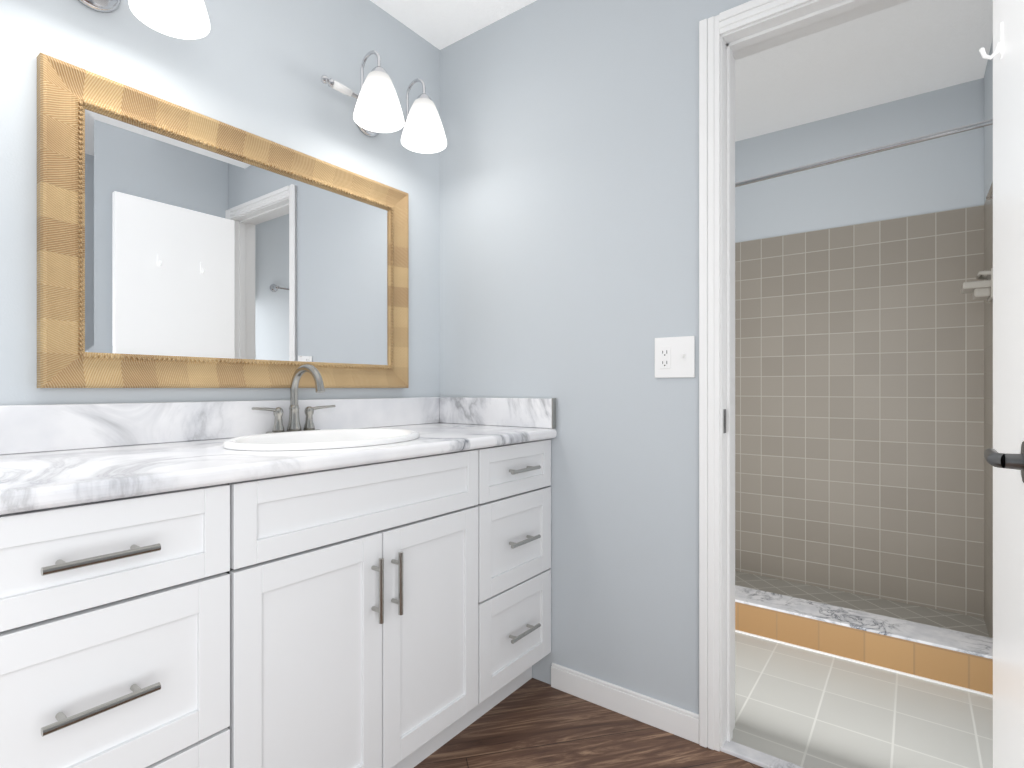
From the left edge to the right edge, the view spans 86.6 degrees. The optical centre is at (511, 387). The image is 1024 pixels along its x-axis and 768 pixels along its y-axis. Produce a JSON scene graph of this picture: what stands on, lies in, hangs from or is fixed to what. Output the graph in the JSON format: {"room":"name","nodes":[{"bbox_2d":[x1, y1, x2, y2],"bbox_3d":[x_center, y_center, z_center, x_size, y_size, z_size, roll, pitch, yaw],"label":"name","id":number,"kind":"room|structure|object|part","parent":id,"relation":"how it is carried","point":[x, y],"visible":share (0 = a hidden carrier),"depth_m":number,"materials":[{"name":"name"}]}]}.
{"room":"bathroom","nodes":[
{"label":"bathroom","id":0,"kind":"room"},
{"bbox_2d":[0,0,439,453],"bbox_3d":[-1.142,-0.173,1.184,0.100,2.440,2.700,0,0,37],"label":"wall","id":1,"kind":"structure","parent":0,"point":[259,68],"depth_m":1.58,"materials":[{"name":"grey paint"}]},
{"bbox_2d":[78,0,209,39],"bbox_3d":[-0.923,-0.979,1.172,0.264,0.244,0.460,0,0,37],"label":"sconce","id":2,"kind":"object","parent":1,"relation":"attached to","point":[182,19],"visible":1,"depth_m":1.26,"materials":[{"name":"white glass"}]},
{"bbox_2d":[37,52,408,387],"bbox_3d":[-0.724,-0.369,1.634,0.034,0.738,1.080,0,0,37],"label":"framed mirror","id":3,"kind":"object","parent":1,"relation":"attached to","point":[178,246],"visible":0.99,"depth_m":1.47,"materials":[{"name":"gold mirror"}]},
{"bbox_2d":[321,50,446,153],"bbox_3d":[-0.409,-0.979,1.864,0.264,0.244,0.515,0,0,37],"label":"sconce","id":4,"kind":"object","parent":1,"relation":"attached to","point":[377,110],"visible":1,"depth_m":1.78,"materials":[{"name":"white glass"}]},
{"bbox_2d":[370,0,536,49],"bbox_3d":[-0.127,-1.423,0.412,2.650,0.060,2.870,0,0,37],"label":"ceiling","id":5,"kind":"structure","parent":0,"point":[442,23],"depth_m":2.02,"materials":[{"name":"white paint"}]},
{"bbox_2d":[414,678,762,767],"bbox_3d":[-0.118,1.072,0.424,2.450,0.050,2.700,0,0,37],"label":"floor","id":6,"kind":"structure","parent":0,"point":[538,725],"depth_m":1.60,"materials":[{"name":"brown wood"}]},
{"bbox_2d":[0,439,550,767],"bbox_3d":[-0.520,0.613,1.449,0.578,0.869,1.527,0,0,37],"label":"vanity cabinet","id":7,"kind":"object","parent":6,"relation":"on","point":[366,615],"visible":0.99,"depth_m":1.10,"materials":[{"name":"white wood"}]},
{"bbox_2d":[0,397,556,514],"bbox_3d":[-0.529,0.105,1.444,0.569,0.140,1.548,0,0,37],"label":"countertop","id":8,"kind":"structure","parent":7,"relation":"on","point":[47,477],"depth_m":1.26,"materials":[{"name":"stone"}]},
{"bbox_2d":[252,364,334,433],"bbox_3d":[-0.652,0.035,1.641,0.199,0.211,0.199,0,0,-9],"label":"vanity faucet","id":9,"kind":"object","parent":8,"relation":"on","point":[294,421],"visible":0.92,"depth_m":1.63,"materials":[{"name":"silver metal"}]},
{"bbox_2d":[222,428,419,450],"bbox_3d":[-0.490,0.213,1.466,0.398,0.174,0.538,0,0,37],"label":"vanity sink","id":10,"kind":"object","parent":8,"relation":"in","point":[330,438],"visible":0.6,"depth_m":1.50,"materials":[{"name":"white ceramic"}]},
{"bbox_2d":[440,0,750,713],"bbox_3d":[0.728,-0.173,1.564,2.650,2.440,0.140,0,0,37],"label":"wall","id":11,"kind":"structure","parent":0,"point":[569,162],"depth_m":1.81,"materials":[{"name":"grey paint"}]},
{"bbox_2d":[551,663,698,743],"bbox_3d":[0.346,1.006,1.753,0.515,0.083,0.011,0,0,37],"label":"baseboard","id":12,"kind":"structure","parent":11,"relation":"attached to","point":[675,720],"depth_m":1.73,"materials":[{"name":"white wood"}]},
{"bbox_2d":[655,336,694,377],"bbox_3d":[0.490,-0.093,1.644,0.124,0.124,0.015,0,0,37],"label":"outlet","id":13,"kind":"object","parent":11,"relation":"attached to","point":[674,356],"visible":1,"depth_m":1.64,"materials":[{"name":"white plastic"}]},
{"bbox_2d":[735,78,983,618],"bbox_3d":[1.592,-0.173,2.878,1.570,2.440,0.100,0,0,37],"label":"wall","id":14,"kind":"structure","parent":0,"point":[859,347],"depth_m":2.70,"materials":[{"name":"beige tile"}]},
{"bbox_2d":[732,632,992,767],"bbox_3d":[0.877,1.072,1.915,1.370,0.050,0.780,0,0,37],"label":"floor","id":15,"kind":"structure","parent":0,"point":[804,708],"depth_m":1.75,"materials":[{"name":"grey tile"}]},
{"bbox_2d":[720,740,803,767],"bbox_3d":[0.870,1.067,1.400,0.660,0.060,0.054,0,0,37],"label":"marble threshold","id":16,"kind":"object","parent":15,"relation":"on","point":[751,755],"visible":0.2,"depth_m":1.53,"materials":[{"name":"white stone"}]},
{"bbox_2d":[735,585,992,696],"bbox_3d":[1.160,0.978,2.297,1.370,0.138,0.184,0,0,37],"label":"shower curb","id":17,"kind":"object","parent":15,"relation":"on","point":[948,657],"visible":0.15,"depth_m":2.07,"materials":[{"name":"tile"}]},
{"bbox_2d":[735,571,989,637],"bbox_3d":[1.386,1.065,2.601,1.370,0.065,0.590,0,0,37],"label":"shower floor","id":18,"kind":"structure","parent":0,"point":[923,615],"depth_m":2.60,"materials":[{"name":"tile"}]},
{"bbox_2d":[735,0,992,141],"bbox_3d":[1.211,-1.423,2.215,2.650,0.060,1.620,0,0,37],"label":"ceiling","id":19,"kind":"structure","parent":0,"point":[910,48],"depth_m":2.34,"materials":[{"name":"white paint"}]},
{"bbox_2d":[984,38,992,637],"bbox_3d":[1.723,-0.173,1.822,0.100,2.440,1.460,0,0,37],"label":"wall","id":20,"kind":"structure","parent":0,"point":[988,77],"depth_m":2.28,"materials":[{"name":"grey paint"}]},
{"bbox_2d":[961,268,992,302],"bbox_3d":[1.865,-0.406,2.177,0.095,0.115,0.160,0,0,37],"label":"soap dish","id":21,"kind":"object","parent":20,"relation":"attached to","point":[980,290],"visible":0.94,"depth_m":2.13,"materials":[{"name":"grey ceramic"}]},
{"bbox_2d":[986,180,992,199],"bbox_3d":[1.480,-0.653,1.625,0.053,0.052,0.587,0,0,37],"label":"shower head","id":22,"kind":"object","parent":20,"relation":"attached to","point":[989,195],"visible":0.26,"depth_m":1.81,"materials":[{"name":"silver metal"}]},
{"bbox_2d":[979,0,1023,767],"bbox_3d":[0.905,0.020,0.965,0.129,2.037,0.615,0,0,37],"label":"door","id":23,"kind":"structure","parent":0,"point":[1006,457],"depth_m":0.99,"materials":[{"name":"white"}]},
{"bbox_3d":[0.979,-0.173,0.855,0.098,2.440,0.700,0,0,37],"label":"wall","id":24,"kind":"structure","parent":0,"visible":0},
{"bbox_2d":[699,0,909,750],"bbox_3d":[0.893,-0.014,1.431,0.746,2.122,0.159,0,0,37],"label":"door frame","id":25,"kind":"structure","parent":24,"relation":"in","point":[749,28],"depth_m":1.58,"materials":[{"name":"white wood"}]},
{"bbox_3d":[0.893,-0.014,1.431,0.746,2.122,0.159,0,0,37],"label":"jamb trim","id":26,"kind":"part","parent":25,"relation":"part of","materials":[{"name":"white wood"}]},
{"bbox_3d":[0.543,-0.173,2.698,0.100,2.440,1.460,0,0,37],"label":"wall","id":27,"kind":"structure","parent":0,"visible":0},
{"bbox_2d":[735,119,992,186],"bbox_3d":[1.127,-0.891,2.252,1.368,0.095,0.048,0,0,37],"label":"rail","id":28,"kind":"object","parent":27,"relation":"attached to","point":[987,122],"visible":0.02,"depth_m":2.06,"materials":[{"name":"silver metal"}]}
]}

